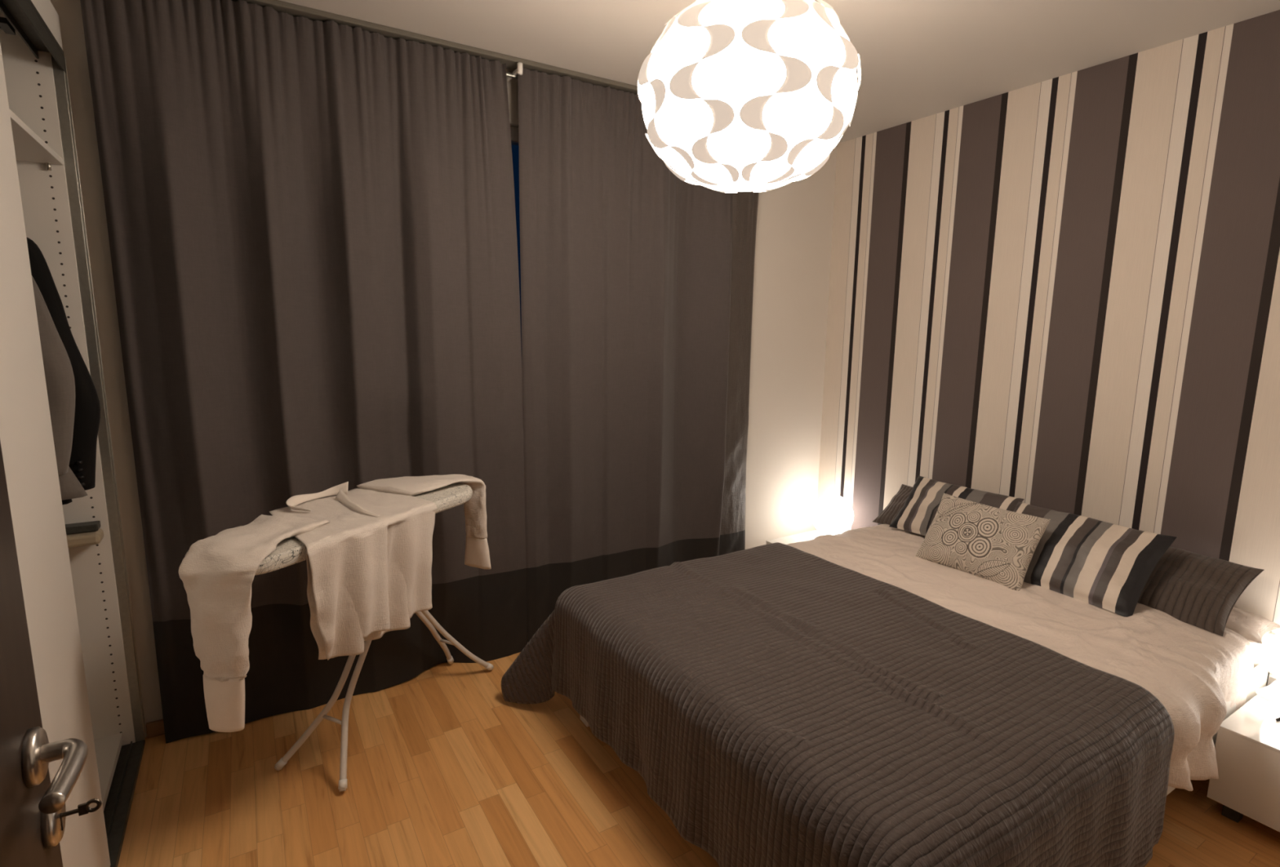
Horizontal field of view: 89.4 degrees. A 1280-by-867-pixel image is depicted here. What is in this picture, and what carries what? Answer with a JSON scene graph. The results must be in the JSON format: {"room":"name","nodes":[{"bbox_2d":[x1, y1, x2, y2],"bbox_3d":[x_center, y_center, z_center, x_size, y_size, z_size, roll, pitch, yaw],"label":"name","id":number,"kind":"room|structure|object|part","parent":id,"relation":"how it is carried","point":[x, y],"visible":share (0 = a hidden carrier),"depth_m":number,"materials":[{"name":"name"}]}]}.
{"room":"bedroom","nodes":[
{"label":"bedroom","id":0,"kind":"room"},
{"bbox_2d":[0,440,88,866],"bbox_3d":[-0.392,0.386,0.319,0.085,2.032,0.828,-5,11,-31],"label":"door","id":1,"kind":"structure","parent":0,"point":[32,826],"depth_m":0.60,"materials":[{"name":"wood"}]},
{"bbox_3d":[-0.540,0.315,0.599,0.037,0.021,0.096,-5,11,-31],"label":"handle","id":2,"kind":"part","parent":1,"relation":"part of","materials":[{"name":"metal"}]},
{"bbox_2d":[60,798,102,817],"bbox_3d":[-0.575,0.386,0.666,0.032,0.014,0.004,-5,11,-31],"label":"key","id":3,"kind":"object","parent":1,"relation":"in","point":[83,808],"visible":1,"depth_m":0.67,"materials":[{"name":"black metal"}]},
{"bbox_2d":[49,0,837,737],"bbox_3d":[-0.628,-0.260,2.872,4.180,2.510,0.120,-5,11,-31],"label":"wall","id":4,"kind":"structure","parent":0,"point":[794,228],"depth_m":3.58,"materials":[{"name":"beige paint"}]},
{"bbox_2d":[146,637,528,737],"bbox_3d":[-0.574,0.959,3.030,2.785,0.055,0.014,-5,11,-31],"label":"baseboard","id":5,"kind":"structure","parent":4,"relation":"attached to","point":[154,728],"depth_m":2.32,"materials":[{"name":"brown wood"}]},
{"bbox_2d":[231,0,637,94],"bbox_3d":[-0.508,-1.471,2.562,2.660,0.018,0.075,-5,11,-31],"label":"curtain rail","id":6,"kind":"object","parent":4,"relation":"attached to","point":[294,10],"depth_m":2.38,"materials":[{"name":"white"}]},
{"bbox_2d":[506,62,523,80],"bbox_3d":[-0.520,-1.441,2.585,2.680,0.044,0.143,-5,11,-31],"label":"curtain rod","id":7,"kind":"object","parent":4,"relation":"attached to","point":[519,70],"visible":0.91,"depth_m":2.57,"materials":[{"name":"metal"}]},
{"bbox_2d":[80,0,527,743],"bbox_3d":[-1.079,-0.181,2.430,1.352,2.485,0.125,-5,11,-33],"label":"curtain","id":8,"kind":"object","parent":7,"relation":"hanging from","point":[312,228],"visible":0.76,"depth_m":2.31,"materials":[{"name":"grey fabric"}]},
{"bbox_3d":[-0.523,-1.436,2.592,2.680,0.016,0.016,-5,11,-31],"label":"rail","id":9,"kind":"part","parent":7,"relation":"part of","materials":[{"name":"metal"}]},
{"bbox_2d":[517,68,759,641],"bbox_3d":[0.054,-0.276,3.103,1.294,2.485,0.101,-5,11,-31],"label":"curtain","id":10,"kind":"object","parent":7,"relation":"hanging from","point":[637,277],"visible":0.72,"depth_m":3.00,"materials":[{"name":"grey fabric"}]},
{"bbox_2d":[510,126,522,369],"bbox_3d":[-0.526,-0.194,2.946,1.620,2.240,0.060,-5,11,-31],"label":"window","id":11,"kind":"structure","parent":4,"relation":"in","point":[513,131],"depth_m":2.79,"materials":[{"name":"blue glass"}]},
{"bbox_2d":[117,641,1279,866],"bbox_3d":[0.429,1.307,1.353,4.180,0.080,4.180,-5,11,-31],"label":"floor","id":12,"kind":"structure","parent":0,"point":[443,771],"depth_m":2.04,"materials":[{"name":"brown wood"}]},
{"bbox_2d":[0,0,146,866],"bbox_3d":[-1.456,0.094,1.079,0.614,2.360,2.070,-5,11,-31],"label":"wardrobe","id":13,"kind":"object","parent":12,"relation":"on","point":[77,599],"visible":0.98,"depth_m":1.81,"materials":[{"name":"white laminate"}]},
{"bbox_2d":[8,108,62,164],"bbox_3d":[-1.449,-0.654,0.953,0.561,0.018,2.020,-5,11,-31],"label":"shelf","id":14,"kind":"object","parent":13,"relation":"attached to","point":[29,148],"depth_m":1.77,"materials":[{"name":"white laminate"}]},
{"bbox_2d":[31,275,88,500],"bbox_3d":[-1.793,-0.220,1.612,0.584,0.834,0.179,-5,11,-31],"label":"jacket","id":15,"kind":"object","parent":13,"relation":"hanging from","point":[59,373],"visible":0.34,"depth_m":1.71,"materials":[{"name":"grey fabric"}]},
{"bbox_2d":[26,236,100,504],"bbox_3d":[-1.882,-0.219,1.776,0.602,0.889,0.182,-5,11,-31],"label":"jacket","id":16,"kind":"object","parent":13,"relation":"hanging from","point":[82,460],"visible":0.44,"depth_m":1.87,"materials":[{"name":"black fabric"}]},
{"bbox_2d":[65,520,103,547],"bbox_3d":[-1.840,0.396,1.760,0.526,0.116,0.534,-5,11,-31],"label":"shelf","id":17,"kind":"object","parent":13,"relation":"in","point":[86,533],"visible":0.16,"depth_m":2.04,"materials":[{"name":"plastic"}]},
{"bbox_3d":[-1.487,1.205,1.241,0.543,0.025,2.022,-5,11,-31],"label":"panel","id":18,"kind":"part","parent":13,"relation":"part of","materials":[{"name":"white laminate"}]},
{"bbox_2d":[184,482,493,791],"bbox_3d":[-0.919,0.664,2.233,0.393,0.870,1.150,5,10,24],"label":"ironing board","id":19,"kind":"object","parent":12,"relation":"on","point":[290,551],"visible":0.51,"depth_m":2.18,"materials":[{"name":"white metal"}]},
{"bbox_3d":[-0.998,0.676,2.263,0.099,0.835,0.559,8,12,38],"label":"leg","id":20,"kind":"part","parent":19,"relation":"part of","materials":[{"name":"white metal"}]},
{"bbox_2d":[178,474,491,732],"bbox_3d":[-0.919,0.443,2.101,0.411,0.509,1.056,5,10,25],"label":"shirt","id":21,"kind":"object","parent":19,"relation":"on","point":[369,553],"visible":1,"depth_m":1.87,"materials":[{"name":"white fabric"}]},
{"bbox_3d":[-0.906,0.414,2.091,0.478,0.359,0.648,-5,11,-31],"label":"panel","id":22,"kind":"part","parent":21,"relation":"part of","materials":[{"name":"white fabric"}]},
{"bbox_3d":[-0.937,0.433,2.080,0.395,0.381,0.545,5,10,25],"label":"panel","id":23,"kind":"part","parent":21,"relation":"part of","materials":[{"name":"white fabric"}]},
{"bbox_3d":[-0.915,0.681,2.235,0.099,0.834,0.537,3,9,13],"label":"leg","id":24,"kind":"part","parent":19,"relation":"part of","materials":[{"name":"white metal"}]},
{"bbox_3d":[-0.913,0.638,2.499,0.051,0.833,0.596,4,10,21],"label":"leg","id":25,"kind":"part","parent":19,"relation":"part of","materials":[{"name":"white metal"}]},
{"bbox_3d":[-0.837,0.642,2.488,0.082,0.836,0.638,7,11,34],"label":"leg","id":26,"kind":"part","parent":19,"relation":"part of","materials":[{"name":"white metal"}]},
{"bbox_2d":[765,529,821,544],"bbox_3d":[1.044,0.764,3.585,0.502,0.300,0.477,-5,11,-31],"label":"nightstand","id":27,"kind":"object","parent":12,"relation":"on","point":[805,536],"visible":0.11,"depth_m":3.68,"materials":[{"name":"white paint"}]},
{"bbox_2d":[810,494,853,535],"bbox_3d":[1.098,0.471,3.698,0.236,0.244,0.236,-5,11,-31],"label":"globe lamp","id":28,"kind":"object","parent":27,"relation":"on","point":[832,514],"visible":0.86,"depth_m":3.61,"materials":[{"name":"white glass"}]},
{"bbox_2d":[580,631,1276,795],"bbox_3d":[0.953,0.882,2.336,1.983,0.460,1.435,-5,11,-31],"label":"bed","id":29,"kind":"object","parent":12,"relation":"on","point":[1264,651],"visible":0.09,"depth_m":2.21,"materials":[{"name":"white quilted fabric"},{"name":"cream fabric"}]},
{"bbox_3d":[-0.186,1.009,2.431,0.060,0.155,0.060,-5,11,-31],"label":"leg","id":30,"kind":"part","parent":29,"relation":"part of","materials":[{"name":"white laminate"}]},
{"bbox_2d":[501,542,1174,866],"bbox_3d":[0.453,0.868,2.120,1.284,0.544,1.852,-5,11,-31],"label":"bedspread","id":31,"kind":"object","parent":29,"relation":"on","point":[782,704],"visible":1,"depth_m":1.67,"materials":[{"name":"grey fabric"}]},
{"bbox_3d":[1.331,0.961,1.746,1.955,0.190,0.025,-5,11,-31],"label":"rail","id":32,"kind":"part","parent":29,"relation":"part of","materials":[{"name":"white laminate"}]},
{"bbox_2d":[1250,642,1257,662],"bbox_3d":[0.957,0.768,2.319,1.920,0.188,1.375,-5,11,-31],"label":"mattress","id":33,"kind":"object","parent":29,"relation":"on","point":[1254,645],"visible":0.03,"depth_m":2.21,"materials":[{"name":"white fabric"}]},
{"bbox_2d":[786,524,1254,791],"bbox_3d":[0.892,0.768,2.274,1.672,0.374,1.569,-5,11,-31],"label":"duvet","id":34,"kind":"object","parent":33,"relation":"on","point":[1193,670],"visible":0.34,"depth_m":2.08,"materials":[{"name":"white fabric"}]},
{"bbox_2d":[872,484,912,524],"bbox_3d":[1.439,0.400,3.125,0.222,0.190,0.580,-5,11,-31],"label":"cushion","id":35,"kind":"object","parent":34,"relation":"on","point":[891,510],"visible":0.12,"depth_m":3.29,"materials":[{"name":"grey fabric"}]},
{"bbox_2d":[888,475,1024,535],"bbox_3d":[1.429,0.366,2.959,0.216,0.239,0.515,-5,11,-31],"label":"striped cushion","id":36,"kind":"object","parent":34,"relation":"on","point":[918,511],"visible":0.52,"depth_m":3.01,"materials":[{"name":"fabric"}]},
{"bbox_2d":[915,493,1050,591],"bbox_3d":[1.355,0.424,2.587,0.198,0.266,0.438,-5,11,-31],"label":"cushion","id":37,"kind":"object","parent":34,"relation":"on","point":[996,544],"visible":0.99,"depth_m":2.53,"materials":[{"name":"fabric"}]},
{"bbox_2d":[1013,501,1176,617],"bbox_3d":[1.623,0.456,2.452,0.288,0.261,0.550,-5,11,-31],"label":"striped cushion","id":38,"kind":"object","parent":34,"relation":"on","point":[1104,565],"visible":0.68,"depth_m":2.33,"materials":[{"name":"fabric"}]},
{"bbox_2d":[1137,546,1263,635],"bbox_3d":[1.839,0.514,2.388,0.302,0.193,0.600,-5,11,-31],"label":"cushion","id":39,"kind":"object","parent":34,"relation":"on","point":[1193,588],"visible":0.46,"depth_m":2.21,"materials":[{"name":"grey fabric"}]},
{"bbox_2d":[1225,606,1279,643],"bbox_3d":[1.909,0.614,2.412,0.225,0.109,0.680,-5,11,-31],"label":"bed pillow","id":40,"kind":"object","parent":33,"relation":"on","point":[1252,626],"visible":0.14,"depth_m":2.16,"materials":[{"name":"white fabric"}]},
{"bbox_3d":[1.789,0.734,2.831,0.023,0.305,1.435,-5,11,-31],"label":"headboard","id":41,"kind":"part","parent":29,"relation":"part of","materials":[{"name":"white laminate"}]},
{"bbox_2d":[1206,680,1279,831],"bbox_3d":[2.108,1.051,1.873,0.502,0.300,0.564,-5,11,-31],"label":"nightstand","id":42,"kind":"object","parent":12,"relation":"on","point":[1247,746],"visible":0.85,"depth_m":1.92,"materials":[{"name":"white paint"}]},
{"bbox_3d":[1.825,1.151,1.988,0.040,0.058,0.040,-5,11,-31],"label":"leg","id":43,"kind":"part","parent":42,"relation":"part of","materials":[{"name":"black"}]},
{"bbox_3d":[1.903,1.044,1.744,0.016,0.234,0.562,-5,11,-31],"label":"drawer","id":44,"kind":"part","parent":42,"relation":"part of","materials":[{"name":"white paint"}]},
{"bbox_3d":[2.109,0.906,1.849,0.502,0.008,0.564,-5,11,-31],"label":"glass","id":45,"kind":"part","parent":42,"relation":"part of","materials":[{"name":"white glass"}]},
{"bbox_2d":[1255,670,1279,703],"bbox_3d":[2.084,0.833,2.145,0.082,0.040,0.189,6,11,30],"label":"cable","id":46,"kind":"object","parent":42,"relation":"on","point":[1263,690],"visible":0.85,"depth_m":2.11,"materials":[{"name":"white plastic"}]},
{"bbox_2d":[1272,645,1279,683],"bbox_3d":[2.140,0.751,2.020,0.236,0.244,0.236,-5,11,-31],"label":"globe lamp","id":47,"kind":"object","parent":42,"relation":"on","point":[1276,660],"visible":1,"depth_m":2.07,"materials":[{"name":"white glass"}]},
{"bbox_2d":[278,0,1279,143],"bbox_3d":[0.458,-1.250,0.943,4.180,0.080,4.180,-5,11,-31],"label":"ceiling","id":48,"kind":"structure","parent":0,"point":[919,59],"depth_m":2.29,"materials":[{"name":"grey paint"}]},
{"bbox_2d":[637,0,861,193],"bbox_3d":[0.287,-0.999,1.720,0.583,0.662,0.584,-5,11,-31],"label":"pendant lamp","id":49,"kind":"object","parent":48,"relation":"hanging from","point":[735,95],"visible":1,"depth_m":1.53,"materials":[{"name":"white"}]},
{"bbox_3d":[0.288,-1.063,1.711,0.518,0.135,0.518,-5,11,-31],"label":"lamp shade","id":50,"kind":"part","parent":49,"relation":"part of","materials":[{"name":"white"}]},
{"bbox_2d":[815,9,1279,685],"bbox_3d":[1.869,-0.205,2.708,0.100,2.510,2.980,-5,11,-31],"label":"wall","id":51,"kind":"structure","parent":0,"point":[1062,293],"depth_m":2.64,"materials":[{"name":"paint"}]},
{"bbox_2d":[1268,654,1275,679],"bbox_3d":[2.174,0.806,2.213,0.041,0.080,0.080,-5,11,-31],"label":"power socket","id":52,"kind":"object","parent":51,"relation":"attached to","point":[1272,674],"visible":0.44,"depth_m":2.21,"materials":[{"name":"white plastic"}]}
]}

